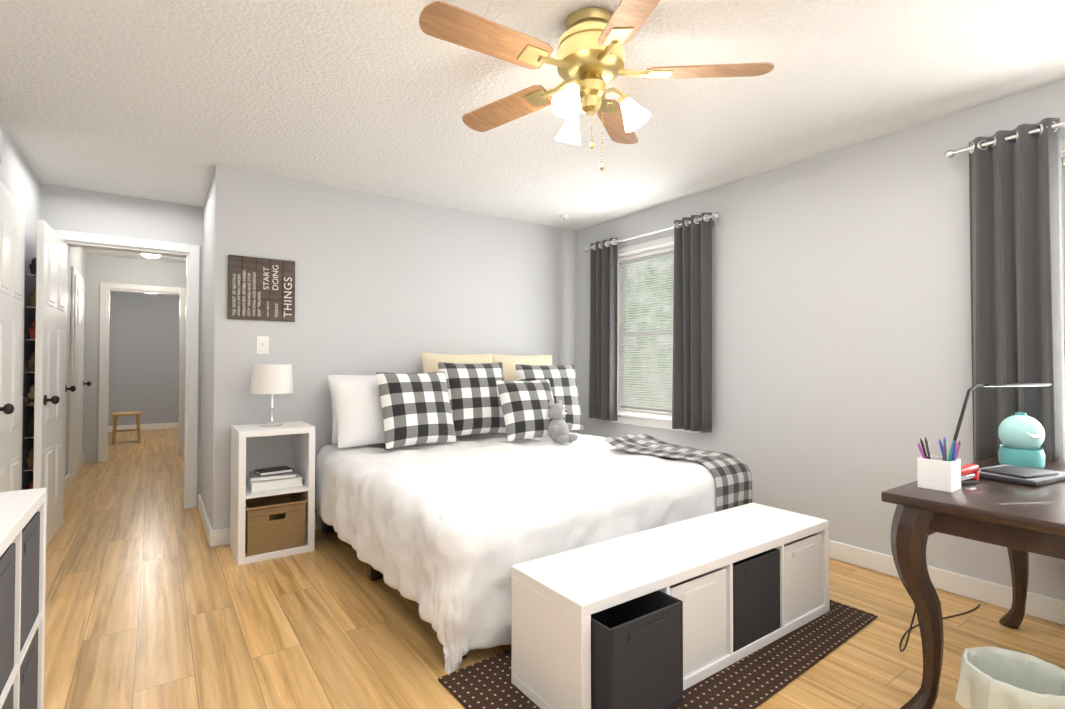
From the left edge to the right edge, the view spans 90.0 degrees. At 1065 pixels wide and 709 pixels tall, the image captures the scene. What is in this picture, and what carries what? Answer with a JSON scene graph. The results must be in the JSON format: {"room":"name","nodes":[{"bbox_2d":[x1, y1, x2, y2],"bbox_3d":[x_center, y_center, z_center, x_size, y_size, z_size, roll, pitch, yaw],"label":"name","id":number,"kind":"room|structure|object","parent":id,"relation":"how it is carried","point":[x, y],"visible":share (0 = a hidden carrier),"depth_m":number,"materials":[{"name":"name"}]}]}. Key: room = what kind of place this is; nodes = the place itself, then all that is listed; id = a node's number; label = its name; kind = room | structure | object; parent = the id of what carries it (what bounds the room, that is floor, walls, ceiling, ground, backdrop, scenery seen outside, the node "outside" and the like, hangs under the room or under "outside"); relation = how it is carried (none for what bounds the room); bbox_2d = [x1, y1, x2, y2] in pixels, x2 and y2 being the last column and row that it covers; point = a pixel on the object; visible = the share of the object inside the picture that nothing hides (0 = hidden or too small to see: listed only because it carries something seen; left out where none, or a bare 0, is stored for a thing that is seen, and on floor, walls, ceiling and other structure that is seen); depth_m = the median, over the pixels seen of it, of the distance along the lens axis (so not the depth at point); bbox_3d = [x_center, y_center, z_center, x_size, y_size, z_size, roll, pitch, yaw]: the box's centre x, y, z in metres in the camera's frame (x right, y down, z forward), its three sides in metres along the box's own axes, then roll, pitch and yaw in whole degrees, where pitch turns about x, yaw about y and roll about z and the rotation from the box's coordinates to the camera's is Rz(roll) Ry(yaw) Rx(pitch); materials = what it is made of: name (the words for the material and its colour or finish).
{"room":"bedroom","nodes":[
{"label":"bedroom","id":0,"kind":"room"},
{"bbox_2d":[0,120,51,489],"bbox_3d":[-2.597,-0.016,2.425,0.150,2.440,9.220,1,-1,-35],"label":"wall","id":1,"kind":"structure","parent":0,"point":[16,174],"depth_m":3.41,"materials":[{"name":"grey paint"}]},
{"bbox_2d":[0,130,2,168],"bbox_3d":[-2.645,-1.063,2.604,0.019,0.200,0.400,1,-1,-35],"label":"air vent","id":2,"kind":"object","parent":1,"relation":"in","point":[1,145],"visible":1,"depth_m":2.74,"materials":[{"name":"white"}]},
{"bbox_2d":[0,181,24,217],"bbox_3d":[-2.835,0.161,2.854,0.020,2.100,0.900,1,-1,-35],"label":"door frame","id":3,"kind":"structure","parent":1,"relation":"attached to","point":[3,189],"depth_m":2.93,"materials":[{"name":"white wood"}]},
{"bbox_2d":[0,192,25,491],"bbox_3d":[-2.801,0.193,2.878,0.101,2.020,0.757,1,-1,-35],"label":"closet door","id":4,"kind":"structure","parent":1,"relation":"in","point":[12,254],"depth_m":2.90,"materials":[{"name":"white paint"}]},
{"bbox_2d":[23,220,66,546],"bbox_3d":[-3.177,0.201,3.517,0.177,2.024,0.760,1,-1,-33],"label":"bedroom door","id":5,"kind":"structure","parent":1,"relation":"in","point":[45,396],"depth_m":3.34,"materials":[{"name":"white paint"},{"name":"dark bronze metal"}]},
{"bbox_2d":[65,473,69,489],"bbox_3d":[-4.322,1.191,4.935,0.016,0.105,0.460,1,-1,-35],"label":"baseboard","id":6,"kind":"structure","parent":1,"relation":"attached to","point":[67,479],"depth_m":4.96,"materials":[{"name":"white"}]},
{"bbox_2d":[64,266,75,493],"bbox_3d":[-3.887,0.217,4.412,0.101,2.020,0.777,1,-1,-35],"label":"hall door","id":7,"kind":"structure","parent":1,"relation":"in","point":[72,388],"depth_m":4.68,"materials":[{"name":"white paint"}]},
{"bbox_2d":[72,275,90,481],"bbox_3d":[-4.685,0.235,5.538,0.101,2.020,0.777,1,-1,-35],"label":"hall door","id":8,"kind":"structure","parent":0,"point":[78,375],"depth_m":5.40,"materials":[{"name":"white paint"}]},
{"bbox_2d":[48,185,195,476],"bbox_3d":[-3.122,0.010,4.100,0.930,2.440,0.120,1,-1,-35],"label":"wall","id":9,"kind":"structure","parent":0,"point":[144,340],"depth_m":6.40,"materials":[{"name":"grey paint"}]},
{"bbox_2d":[53,229,199,508],"bbox_3d":[-3.125,0.170,4.094,0.940,2.120,0.160,1,-1,-35],"label":"door frame","id":10,"kind":"structure","parent":9,"relation":"attached to","point":[188,370],"depth_m":4.30,"materials":[{"name":"white wood"}]},
{"bbox_2d":[108,422,177,431],"bbox_3d":[-6.927,1.256,9.084,5.480,0.105,0.016,1,-1,-35],"label":"baseboard","id":11,"kind":"structure","parent":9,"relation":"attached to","point":[155,426],"depth_m":9.26,"materials":[{"name":"white wood"}]},
{"bbox_2d":[196,165,239,529],"bbox_3d":[-3.185,0.026,5.115,0.140,2.440,4.130,1,-1,-35],"label":"wall","id":12,"kind":"structure","parent":0,"point":[218,221],"depth_m":3.46,"materials":[{"name":"grey paint"}]},
{"bbox_2d":[198,494,210,528],"bbox_3d":[-2.374,1.174,3.851,0.016,0.105,1.120,1,-1,-35],"label":"baseboard","id":13,"kind":"structure","parent":12,"relation":"attached to","point":[205,520],"depth_m":3.88,"materials":[{"name":"white"}]},
{"bbox_2d":[240,169,575,513],"bbox_3d":[-0.798,0.014,4.348,2.850,2.440,0.120,1,-1,-35],"label":"wall","id":14,"kind":"structure","parent":0,"point":[382,282],"depth_m":4.04,"materials":[{"name":"grey paint"}]},
{"bbox_2d":[227,255,294,321],"bbox_3d":[-1.803,-0.436,3.555,0.403,0.415,0.024,1,-1,-35],"label":"sign","id":15,"kind":"object","parent":14,"relation":"attached to","point":[261,288],"visible":1,"depth_m":3.54,"materials":[{"name":"brown wood"}]},
{"bbox_2d":[256,336,268,353],"bbox_3d":[-1.800,-0.063,3.554,0.075,0.120,0.019,1,-1,-35],"label":"light switch","id":16,"kind":"object","parent":14,"relation":"attached to","point":[262,344],"visible":1,"depth_m":3.56,"materials":[{"name":"white plastic"}]},
{"bbox_2d":[205,514,321,546],"bbox_3d":[-0.819,1.180,4.234,2.996,0.105,0.020,1,-1,-35],"label":"baseboard","id":17,"kind":"structure","parent":14,"relation":"attached to","point":[218,537],"depth_m":3.40,"materials":[{"name":"white"}]},
{"bbox_2d":[0,0,1064,262],"bbox_3d":[-2.977,-1.255,4.382,6.690,0.100,12.820,1,-1,-35],"label":"ceiling","id":18,"kind":"structure","parent":0,"point":[172,100],"depth_m":2.50,"materials":[{"name":"white paint"}]},
{"bbox_2d":[141,253,160,258],"bbox_3d":[-4.314,-1.134,6.019,0.200,0.092,0.200,1,-1,-35],"label":"light","id":19,"kind":"object","parent":18,"relation":"attached to","point":[152,256],"visible":0.48,"depth_m":5.97,"materials":[{"name":"white glass"}]},
{"bbox_2d":[559,215,568,219],"bbox_3d":[0.273,-1.186,4.611,0.080,0.030,0.080,1,-1,-35],"label":"smoke detector","id":20,"kind":"object","parent":18,"relation":"attached to","point":[563,217],"visible":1,"depth_m":4.59,"materials":[{"name":"white plastic"}]},
{"bbox_2d":[419,0,773,170],"bbox_3d":[0.174,-0.963,1.976,1.235,0.558,1.272,1,-1,-35],"label":"ceiling fan","id":21,"kind":"object","parent":18,"relation":"hanging from","point":[589,61],"visible":1,"depth_m":1.91,"materials":[{"name":"gold metal"}]},
{"bbox_2d":[44,428,1064,708],"bbox_3d":[-2.977,1.284,4.342,6.690,0.100,12.820,1,-1,-35],"label":"floor","id":22,"kind":"structure","parent":0,"point":[154,600],"depth_m":2.35,"materials":[{"name":"brown wood"}]},
{"bbox_2d":[0,488,46,708],"bbox_3d":[-1.278,0.797,0.975,0.390,0.770,1.470,1,-1,-35],"label":"organizer","id":23,"kind":"object","parent":22,"relation":"on","point":[23,516],"visible":1,"depth_m":1.46,"materials":[{"name":"white laminate"}]},
{"bbox_2d":[111,412,141,444],"bbox_3d":[-5.930,1.071,7.781,0.340,0.436,0.300,1,-1,-35],"label":"bar stool","id":24,"kind":"object","parent":22,"relation":"on","point":[115,417],"visible":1,"depth_m":7.74,"materials":[{"name":"brown wood"}]},
{"bbox_2d":[230,421,314,565],"bbox_3d":[-1.635,0.834,3.345,0.420,0.770,0.390,1,-1,-35],"label":"nightstand","id":25,"kind":"object","parent":22,"relation":"on","point":[241,493],"visible":0.83,"depth_m":3.24,"materials":[{"name":"white laminate"}]},
{"bbox_2d":[250,364,293,426],"bbox_3d":[-1.641,0.255,3.355,0.248,0.385,0.248,1,-1,-35],"label":"table lamp","id":26,"kind":"object","parent":25,"relation":"on","point":[271,379],"visible":1,"depth_m":3.27,"materials":[{"name":"white fabric"}]},
{"bbox_2d":[246,466,302,492],"bbox_3d":[-1.627,0.771,3.345,0.299,0.104,0.260,1,-1,-35],"label":"books","id":27,"kind":"object","parent":25,"relation":"in","point":[268,479],"visible":0.94,"depth_m":3.27,"materials":[{"name":"white paper"}]},
{"bbox_2d":[245,492,306,555],"bbox_3d":[-1.630,1.040,3.336,0.338,0.277,0.363,1,-1,-35],"label":"wicker basket","id":28,"kind":"object","parent":25,"relation":"in","point":[275,523],"visible":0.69,"depth_m":3.21,"materials":[{"name":"brown wicker"}]},
{"bbox_2d":[315,353,751,673],"bbox_3d":[-0.091,0.645,3.381,2.095,1.339,2.112,1,-1,-35],"label":"bed","id":29,"kind":"object","parent":22,"relation":"on","point":[451,490],"visible":0.83,"depth_m":2.84,"materials":[{"name":"white fabric"}]},
{"bbox_2d":[328,375,375,443],"bbox_3d":[-1.058,0.374,3.853,0.860,0.520,0.200,1,-15,-35],"label":"pillow","id":30,"kind":"object","parent":29,"relation":"on","point":[334,414],"depth_m":3.64,"materials":[{"name":"white fabric"}]},
{"bbox_2d":[331,378,384,447],"bbox_3d":[-0.976,0.380,3.702,0.860,0.520,0.200,1,-21,-37],"label":"pillow","id":31,"kind":"object","parent":29,"relation":"on","point":[360,422],"depth_m":3.50,"materials":[{"name":"white fabric"}]},
{"bbox_2d":[422,353,491,372],"bbox_3d":[-0.562,0.296,4.192,0.680,0.680,0.180,1,-10,-35],"label":"pillow","id":32,"kind":"object","parent":29,"relation":"on","point":[430,361],"depth_m":4.13,"materials":[{"name":"beige fabric"}]},
{"bbox_2d":[315,433,715,673],"bbox_3d":[-0.089,0.956,3.374,2.095,0.718,2.089,1,-1,-35],"label":"comforter","id":33,"kind":"object","parent":29,"relation":"on","point":[446,523],"depth_m":2.50,"materials":[{"name":"white fabric"}]},
{"bbox_2d":[492,354,552,380],"bbox_3d":[-0.061,0.303,4.523,0.680,0.680,0.180,1,-12,-32],"label":"pillow","id":34,"kind":"object","parent":29,"relation":"on","point":[508,362],"depth_m":4.45,"materials":[{"name":"beige fabric"}]},
{"bbox_2d":[605,433,751,511],"bbox_3d":[0.897,0.784,3.289,0.492,0.500,0.820,1,-1,-35],"label":"throw blanket","id":35,"kind":"object","parent":29,"relation":"on","point":[724,481],"depth_m":3.05,"materials":[{"name":"fabric"}]},
{"bbox_2d":[438,600,877,708],"bbox_3d":[0.616,1.194,2.194,1.820,0.011,0.800,1,-1,-38],"label":"rug","id":36,"kind":"object","parent":22,"relation":"on","point":[754,680],"visible":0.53,"depth_m":1.97,"materials":[{"name":"brown fabric"}]},
{"bbox_2d":[511,503,829,708],"bbox_3d":[0.675,0.977,2.166,1.510,0.420,0.469,1,-1,-35],"label":"organizer","id":37,"kind":"object","parent":36,"relation":"on","point":[664,617],"visible":1,"depth_m":1.92,"materials":[{"name":"white laminate"}]},
{"bbox_2d":[899,604,980,651],"bbox_3d":[1.771,0.868,2.301,0.928,0.666,0.194,1,-1,-35],"label":"power cord","id":38,"kind":"object","parent":22,"relation":"on","point":[906,632],"visible":0.5,"depth_m":2.20,"materials":[{"name":"black plastic"}]},
{"bbox_2d":[881,456,1064,708],"bbox_3d":[1.866,0.834,1.792,1.200,0.760,0.770,1,-1,-35],"label":"desk","id":39,"kind":"object","parent":22,"relation":"on","point":[1020,522],"visible":0.83,"depth_m":1.71,"materials":[{"name":"brown wood"}]},
{"bbox_2d":[917,437,960,491],"bbox_3d":[1.384,0.368,1.815,0.095,0.170,0.114,1,-1,-35],"label":"pen holder","id":40,"kind":"object","parent":39,"relation":"on","point":[939,473],"visible":1,"depth_m":1.79,"materials":[{"name":"white plastic"}]},
{"bbox_2d":[961,464,979,484],"bbox_3d":[1.507,0.422,1.875,0.155,0.065,0.036,0,-1,-20],"label":"stapler","id":41,"kind":"object","parent":39,"relation":"on","point":[969,473],"visible":0.5,"depth_m":1.87,"materials":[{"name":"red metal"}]},
{"bbox_2d":[948,383,1051,455],"bbox_3d":[1.818,0.288,2.102,0.719,0.341,0.212,1,-1,-35],"label":"desk lamp","id":42,"kind":"object","parent":39,"relation":"on","point":[973,387],"visible":0.62,"depth_m":2.13,"materials":[{"name":"black metal"}]},
{"bbox_2d":[978,464,1064,486],"bbox_3d":[1.808,0.442,1.984,0.300,0.030,0.210,0,-1,-27],"label":"notebook","id":43,"kind":"object","parent":39,"relation":"on","point":[1028,476],"visible":0.83,"depth_m":1.92,"materials":[{"name":"grey paper"}]},
{"bbox_2d":[998,412,1045,468],"bbox_3d":[2.008,0.349,2.188,0.156,0.220,0.144,1,-1,-35],"label":"humidifier","id":44,"kind":"object","parent":39,"relation":"on","point":[1021,435],"visible":0.96,"depth_m":2.14,"materials":[{"name":"teal plastic"}]},
{"bbox_2d":[955,646,1064,708],"bbox_3d":[1.341,1.027,1.460,0.292,0.324,0.288,1,-1,-35],"label":"trash bin","id":45,"kind":"object","parent":22,"relation":"on","point":[992,677],"visible":1,"depth_m":1.49,"materials":[{"name":"white plastic"}]},
{"bbox_2d":[576,79,1064,600],"bbox_3d":[1.906,-0.004,3.151,0.120,2.440,5.200,1,-1,-35],"label":"wall","id":46,"kind":"structure","parent":0,"point":[840,331],"depth_m":3.13,"materials":[{"name":"grey paint"}]},
{"bbox_2d":[584,212,719,432],"bbox_3d":[0.919,-0.224,4.324,0.139,1.575,1.433,1,-1,-35],"label":"curtains","id":47,"kind":"object","parent":46,"relation":"attached to","point":[692,364],"visible":1,"depth_m":4.01,"materials":[{"name":"dark grey fabric"}]},
{"bbox_2d":[611,235,699,433],"bbox_3d":[1.011,-0.168,4.383,0.159,1.525,1.020,1,-1,-35],"label":"window","id":48,"kind":"structure","parent":46,"relation":"in","point":[646,420],"depth_m":4.49,"materials":[{"name":"white"}]},
{"bbox_2d":[618,246,673,414],"bbox_3d":[1.002,-0.186,4.377,0.048,1.334,0.834,1,-1,-35],"label":"window blinds","id":49,"kind":"object","parent":48,"relation":"attached to","point":[663,251],"visible":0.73,"depth_m":4.45,"materials":[{"name":"white plastic"}]},
{"bbox_2d":[829,540,1064,625],"bbox_3d":[1.849,1.162,3.092,0.020,0.105,4.960,1,-1,-35],"label":"baseboard","id":50,"kind":"structure","parent":46,"relation":"attached to","point":[1037,605],"depth_m":2.65,"materials":[{"name":"white"}]},
{"bbox_2d":[944,118,1064,462],"bbox_3d":[2.609,-0.261,1.937,0.140,1.575,1.803,1,-1,-35],"label":"curtain","id":51,"kind":"object","parent":46,"relation":"attached to","point":[1016,276],"visible":0.94,"depth_m":2.44,"materials":[{"name":"grey fabric"}]},
{"bbox_2d":[1060,139,1064,387],"bbox_3d":[2.664,-0.204,2.049,0.159,1.525,1.060,1,-1,-35],"label":"window","id":52,"kind":"structure","parent":46,"relation":"in","point":[1062,145],"depth_m":2.40,"materials":[{"name":"white"}]},
{"label":"outside","id":53,"kind":"structure","parent":0,"visible":0},
{"bbox_2d":[626,255,673,407],"bbox_3d":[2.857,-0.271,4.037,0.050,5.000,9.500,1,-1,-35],"label":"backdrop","id":54,"kind":"structure","parent":53,"point":[650,319],"depth_m":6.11,"materials":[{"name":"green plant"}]}
]}

